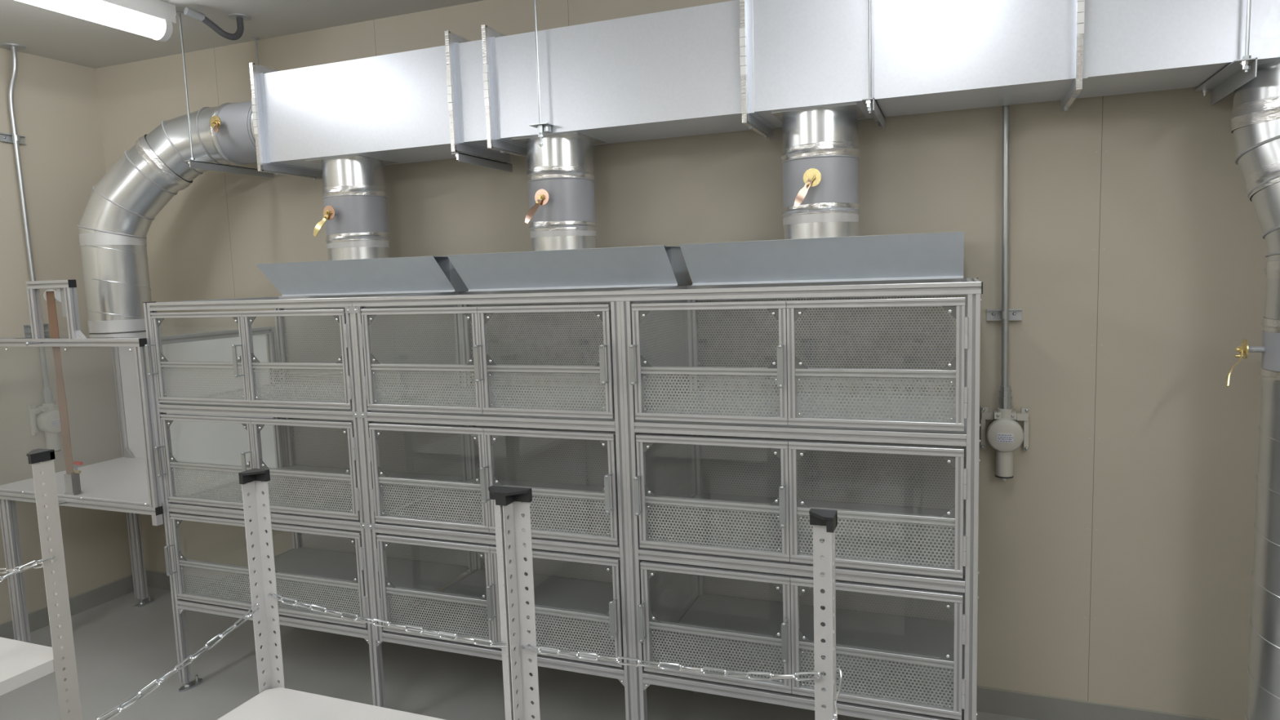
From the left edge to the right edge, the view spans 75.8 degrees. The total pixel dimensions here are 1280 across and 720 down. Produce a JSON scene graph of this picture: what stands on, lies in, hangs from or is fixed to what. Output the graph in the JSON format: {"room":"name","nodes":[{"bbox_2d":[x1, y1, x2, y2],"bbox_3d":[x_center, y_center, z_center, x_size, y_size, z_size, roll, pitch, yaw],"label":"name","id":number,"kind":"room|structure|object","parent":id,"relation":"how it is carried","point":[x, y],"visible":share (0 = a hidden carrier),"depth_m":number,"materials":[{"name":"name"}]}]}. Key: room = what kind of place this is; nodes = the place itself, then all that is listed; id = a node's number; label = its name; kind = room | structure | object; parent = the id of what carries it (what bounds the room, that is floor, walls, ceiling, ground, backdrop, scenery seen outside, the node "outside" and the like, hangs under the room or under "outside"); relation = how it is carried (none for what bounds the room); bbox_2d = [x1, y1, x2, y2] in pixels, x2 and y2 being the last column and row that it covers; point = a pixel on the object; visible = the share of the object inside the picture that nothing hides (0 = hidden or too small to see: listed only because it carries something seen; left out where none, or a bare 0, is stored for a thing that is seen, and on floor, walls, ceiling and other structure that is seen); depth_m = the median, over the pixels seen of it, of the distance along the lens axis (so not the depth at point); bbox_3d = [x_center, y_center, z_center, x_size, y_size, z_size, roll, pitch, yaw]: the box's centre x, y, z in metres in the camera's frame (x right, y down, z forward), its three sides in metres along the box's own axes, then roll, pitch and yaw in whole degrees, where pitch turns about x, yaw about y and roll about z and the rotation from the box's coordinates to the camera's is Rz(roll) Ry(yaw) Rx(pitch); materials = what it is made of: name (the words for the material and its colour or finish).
{"room":"laboratory","nodes":[
{"label":"laboratory","id":0,"kind":"room"},
{"bbox_2d":[0,47,132,623],"bbox_3d":[-3.532,0.131,2.051,0.100,2.641,4.668,0,6,21],"label":"wall","id":1,"kind":"structure","parent":0,"point":[56,102],"depth_m":3.87,"materials":[{"name":"beige paint"}]},
{"bbox_2d":[0,43,49,387],"bbox_3d":[-2.760,-0.629,3.725,0.112,1.532,0.118,0,6,21],"label":"conduit","id":2,"kind":"object","parent":1,"relation":"attached to","point":[14,138],"visible":0.88,"depth_m":3.70,"materials":[{"name":"metal"}]},
{"bbox_2d":[27,386,61,453],"bbox_3d":[-2.745,0.284,3.836,0.072,0.314,0.145,0,6,21],"label":"detector","id":3,"kind":"object","parent":1,"relation":"attached to","point":[48,421],"visible":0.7,"depth_m":3.81,"materials":[{"name":"grey plastic"}]},
{"bbox_2d":[0,573,133,639],"bbox_3d":[-3.441,1.399,2.164,0.006,0.090,4.668,0,6,21],"label":"baseboard","id":4,"kind":"structure","parent":1,"relation":"attached to","point":[38,619],"depth_m":4.02,"materials":[{"name":"grey"}]},
{"bbox_2d":[0,0,484,68],"bbox_3d":[-0.536,-1.208,0.722,6.629,0.100,4.868,0,6,21],"label":"ceiling","id":5,"kind":"structure","parent":0,"point":[44,33],"depth_m":3.43,"materials":[{"name":"white paint"}]},
{"bbox_2d":[15,0,176,41],"bbox_3d":[-2.072,-1.235,2.606,0.101,0.139,1.310,0,6,21],"label":"ceiling lamp","id":6,"kind":"object","parent":5,"relation":"attached to","point":[154,20],"visible":1,"depth_m":3.00,"materials":[{"name":"white plastic"}]},
{"bbox_2d":[176,11,195,160],"bbox_3d":[-1.822,-1.081,3.305,0.031,0.606,0.031,0,6,21],"label":"rod","id":7,"kind":"object","parent":5,"relation":"hanging from","point":[180,13],"visible":0.88,"depth_m":3.30,"materials":[{"name":"silver metal"}]},
{"bbox_2d":[184,160,273,177],"bbox_3d":[-1.747,-0.813,3.517,0.030,0.030,0.430,0,6,21],"label":"support angle","id":8,"kind":"object","parent":7,"relation":"hanging from","point":[193,164],"visible":0.88,"depth_m":3.48,"materials":[{"name":"silver metal"}]},
{"bbox_2d":[183,7,250,39],"bbox_3d":[-1.670,-1.336,3.273,0.083,0.104,0.262,1,7,29],"label":"conduit","id":9,"kind":"object","parent":5,"relation":"attached to","point":[240,18],"visible":1,"depth_m":3.28,"materials":[{"name":"grey metal"}]},
{"bbox_2d":[251,37,259,64],"bbox_3d":[-1.693,-1.124,3.677,0.031,0.606,0.031,0,6,21],"label":"rod","id":10,"kind":"object","parent":5,"relation":"hanging from","point":[255,39],"visible":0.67,"depth_m":3.65,"materials":[{"name":"silver metal"}]},
{"bbox_2d":[533,0,543,146],"bbox_3d":[-0.344,-1.046,2.741,0.031,0.656,0.031,0,6,21],"label":"rod","id":11,"kind":"object","parent":5,"relation":"hanging from","point":[540,135],"visible":1,"depth_m":2.75,"materials":[{"name":"silver metal"}]},
{"bbox_2d":[528,122,554,133],"bbox_3d":[-0.332,-0.780,2.781,0.070,0.029,0.055,0,6,21],"label":"clip","id":12,"kind":"object","parent":11,"relation":"attached to","point":[544,127],"visible":0.98,"depth_m":2.77,"materials":[{"name":"silver metal"}]},
{"bbox_2d":[866,0,873,113],"bbox_3d":[0.660,-1.042,2.361,0.031,0.651,0.031,0,6,21],"label":"rod","id":13,"kind":"object","parent":5,"relation":"hanging from","point":[869,109],"visible":1,"depth_m":2.38,"materials":[{"name":"silver metal"}]},
{"bbox_2d":[248,0,1279,179],"bbox_3d":[0.598,-0.949,2.598,4.375,0.419,0.394,0,6,21],"label":"duct","id":14,"kind":"object","parent":13,"relation":"hanging from","point":[725,66],"visible":0.89,"depth_m":2.56,"materials":[{"name":"metal"}]},
{"bbox_2d":[451,152,512,172],"bbox_3d":[-0.588,-0.739,3.091,0.030,0.030,0.375,0,6,21],"label":"support angle","id":15,"kind":"object","parent":14,"relation":"attached to","point":[463,157],"visible":1,"depth_m":3.06,"materials":[{"name":"silver metal"}]},
{"bbox_2d":[862,97,885,130],"bbox_3d":[0.731,-0.761,2.563,0.034,0.034,0.395,0,6,21],"label":"support angle","id":16,"kind":"object","parent":13,"relation":"hanging from","point":[877,116],"visible":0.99,"depth_m":2.51,"materials":[{"name":"silver metal"}]},
{"bbox_2d":[1241,0,1251,72],"bbox_3d":[1.509,-1.040,2.030,0.031,0.641,0.031,0,6,21],"label":"rod","id":17,"kind":"object","parent":5,"relation":"hanging from","point":[1247,67],"visible":1,"depth_m":2.05,"materials":[{"name":"silver metal"}]},
{"bbox_2d":[1193,57,1257,105],"bbox_3d":[1.581,-0.748,2.232,0.046,0.046,0.395,0,6,21],"label":"support angle","id":18,"kind":"object","parent":17,"relation":"hanging from","point":[1231,77],"visible":1,"depth_m":2.21,"materials":[{"name":"silver metal"}]},
{"bbox_2d":[0,586,1033,719],"bbox_3d":[-0.445,1.517,1.008,6.629,0.100,4.868,0,6,21],"label":"floor","id":19,"kind":"structure","parent":0,"point":[121,648],"depth_m":3.23,"materials":[{"name":"concrete"}]},
{"bbox_2d":[0,448,82,719],"bbox_3d":[-1.697,0.839,1.604,0.601,1.206,0.819,0,6,21],"label":"shelving unit","id":20,"kind":"object","parent":19,"relation":"on","point":[21,663],"visible":1,"depth_m":1.82,"materials":[{"name":"white metal"}]},
{"bbox_2d":[0,562,43,573],"bbox_3d":[-1.564,0.477,1.946,0.536,0.055,0.016,0,6,21],"label":"chain","id":21,"kind":"object","parent":20,"relation":"attached to","point":[6,571],"visible":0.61,"depth_m":1.89,"materials":[{"name":"silver metal"}]},
{"bbox_2d":[0,555,55,582],"bbox_3d":[-1.431,0.496,1.463,0.019,0.052,0.765,0,6,21],"label":"chain","id":22,"kind":"object","parent":20,"relation":"attached to","point":[19,570],"visible":1,"depth_m":1.76,"materials":[{"name":"silver metal"}]},
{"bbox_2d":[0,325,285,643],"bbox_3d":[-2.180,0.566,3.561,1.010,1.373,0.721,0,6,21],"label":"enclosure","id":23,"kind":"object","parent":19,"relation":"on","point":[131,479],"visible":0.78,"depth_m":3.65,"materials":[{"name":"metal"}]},
{"bbox_2d":[25,280,87,338],"bbox_3d":[-2.253,-0.198,3.219,0.278,0.226,0.088,0,6,21],"label":"frame","id":24,"kind":"object","parent":23,"relation":"on","point":[66,294],"visible":0.98,"depth_m":3.19,"materials":[{"name":"metal"}]},
{"bbox_2d":[45,291,73,474],"bbox_3d":[-2.306,0.096,3.272,0.046,0.736,0.012,-1,6,9],"label":"strap","id":25,"kind":"object","parent":24,"relation":"hanging from","point":[52,315],"visible":0.95,"depth_m":3.27,"materials":[{"name":"brown"}]},
{"bbox_2d":[63,461,83,495],"bbox_3d":[-2.275,0.474,3.314,0.092,0.134,0.038,0,6,21],"label":"clamp","id":26,"kind":"object","parent":25,"relation":"hanging from","point":[72,482],"visible":1,"depth_m":3.30,"materials":[{"name":"metal"}]},
{"bbox_2d":[76,101,257,333],"bbox_3d":[-1.887,-0.611,3.529,0.984,0.949,0.368,-1,6,7],"label":"duct","id":27,"kind":"object","parent":23,"relation":"on","point":[120,211],"visible":0.87,"depth_m":3.43,"materials":[{"name":"silver metal"}]},
{"bbox_2d":[217,468,519,719],"bbox_3d":[-0.600,0.852,1.137,0.557,1.206,0.826,0,6,21],"label":"shelving unit","id":28,"kind":"object","parent":19,"relation":"on","point":[274,701],"visible":0.94,"depth_m":1.54,"materials":[{"name":"metal"}]},
{"bbox_2d":[97,603,259,719],"bbox_3d":[-0.845,0.530,1.195,0.039,0.059,0.766,0,6,21],"label":"chain","id":29,"kind":"object","parent":28,"relation":"attached to","point":[175,669],"visible":1,"depth_m":1.36,"materials":[{"name":"silver metal"}]},
{"bbox_2d":[267,592,506,647],"bbox_3d":[-0.462,0.465,1.472,0.529,0.038,0.019,0,6,21],"label":"chain","id":30,"kind":"object","parent":28,"relation":"attached to","point":[340,614],"visible":0.97,"depth_m":1.46,"materials":[{"name":"silver metal"}]},
{"bbox_2d":[142,277,982,719],"bbox_3d":[-0.363,0.509,2.893,2.870,1.504,0.723,0,6,21],"label":"storage cabinet","id":31,"kind":"object","parent":19,"relation":"on","point":[893,666],"visible":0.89,"depth_m":2.64,"materials":[{"name":"metal"}]},
{"bbox_2d":[254,255,468,296],"bbox_3d":[-1.093,-0.332,3.302,0.852,0.136,0.309,0,6,21],"label":"extraction hood","id":32,"kind":"object","parent":31,"relation":"on","point":[430,273],"visible":0.91,"depth_m":3.20,"materials":[{"name":"silver metal"}]},
{"bbox_2d":[304,155,398,260],"bbox_3d":[-1.159,-0.596,3.289,0.260,0.396,0.318,0,6,21],"label":"duct","id":33,"kind":"object","parent":32,"relation":"on","point":[354,193],"visible":0.98,"depth_m":3.22,"materials":[{"name":"silver metal"}]},
{"bbox_2d":[446,244,688,291],"bbox_3d":[-0.253,-0.326,2.975,0.835,0.136,0.309,0,6,21],"label":"extraction hood","id":34,"kind":"object","parent":31,"relation":"on","point":[660,265],"visible":0.96,"depth_m":2.88,"materials":[{"name":"silver metal"}]},
{"bbox_2d":[511,132,606,251],"bbox_3d":[-0.296,-0.590,2.953,0.260,0.396,0.318,0,6,21],"label":"duct","id":35,"kind":"object","parent":34,"relation":"on","point":[561,215],"visible":1,"depth_m":2.88,"materials":[{"name":"silver metal"}]},
{"bbox_2d":[679,231,964,285],"bbox_3d":[0.583,-0.320,2.649,0.856,0.136,0.309,0,6,21],"label":"extraction hood","id":36,"kind":"object","parent":31,"relation":"on","point":[925,255],"visible":1,"depth_m":2.55,"materials":[{"name":"silver metal"}]},
{"bbox_2d":[771,103,865,239],"bbox_3d":[0.568,-0.583,2.616,0.260,0.396,0.319,0,6,21],"label":"duct","id":37,"kind":"object","parent":36,"relation":"on","point":[820,157],"visible":0.98,"depth_m":2.55,"materials":[{"name":"silver metal"}]},
{"bbox_2d":[500,486,837,719],"bbox_3d":[-0.096,0.855,0.940,0.526,1.206,0.826,0,6,21],"label":"shelving unit","id":38,"kind":"object","parent":19,"relation":"on","point":[824,522],"visible":0.98,"depth_m":1.34,"materials":[{"name":"metal"}]},
{"bbox_2d":[520,644,821,680],"bbox_3d":[0.031,0.467,1.280,0.495,0.035,0.018,0,6,21],"label":"chain","id":39,"kind":"object","parent":38,"relation":"attached to","point":[539,648],"visible":1,"depth_m":1.27,"materials":[{"name":"silver metal"}]},
{"bbox_2d":[831,667,842,719],"bbox_3d":[0.280,0.476,1.165,0.014,0.058,0.062,-1,6,10],"label":"s-hook","id":40,"kind":"object","parent":38,"relation":"attached to","point":[835,716],"visible":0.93,"depth_m":1.16,"materials":[{"name":"silver metal"}]},
{"bbox_2d":[1226,61,1279,719],"bbox_3d":[1.775,0.235,2.233,0.350,2.022,0.311,3,8,41],"label":"spiral duct","id":41,"kind":"object","parent":19,"relation":"on","point":[1255,120],"visible":0.99,"depth_m":2.19,"materials":[{"name":"silver metal"}]},
{"bbox_2d":[95,0,1266,719],"bbox_3d":[0.372,-0.106,3.072,6.629,2.641,0.100,0,6,21],"label":"wall","id":42,"kind":"structure","parent":0,"point":[1115,558],"depth_m":2.70,"materials":[{"name":"beige paint"}]},
{"bbox_2d":[146,569,1222,719],"bbox_3d":[0.398,1.168,3.155,6.423,0.090,0.006,0,6,21],"label":"baseboard","id":43,"kind":"structure","parent":42,"relation":"attached to","point":[1033,706],"depth_m":2.78,"materials":[{"name":"grey"}]},
{"bbox_2d":[986,105,1022,386],"bbox_3d":[1.166,-0.657,2.619,0.104,1.504,0.043,0,6,21],"label":"conduit","id":44,"kind":"object","parent":42,"relation":"attached to","point":[1004,314],"visible":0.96,"depth_m":2.64,"materials":[{"name":"metal"}]},
{"bbox_2d":[980,386,1029,480],"bbox_3d":[1.197,0.243,2.698,0.145,0.314,0.072,0,6,21],"label":"detector","id":45,"kind":"object","parent":42,"relation":"attached to","point":[1004,434],"visible":1,"depth_m":2.68,"materials":[{"name":"grey plastic"}]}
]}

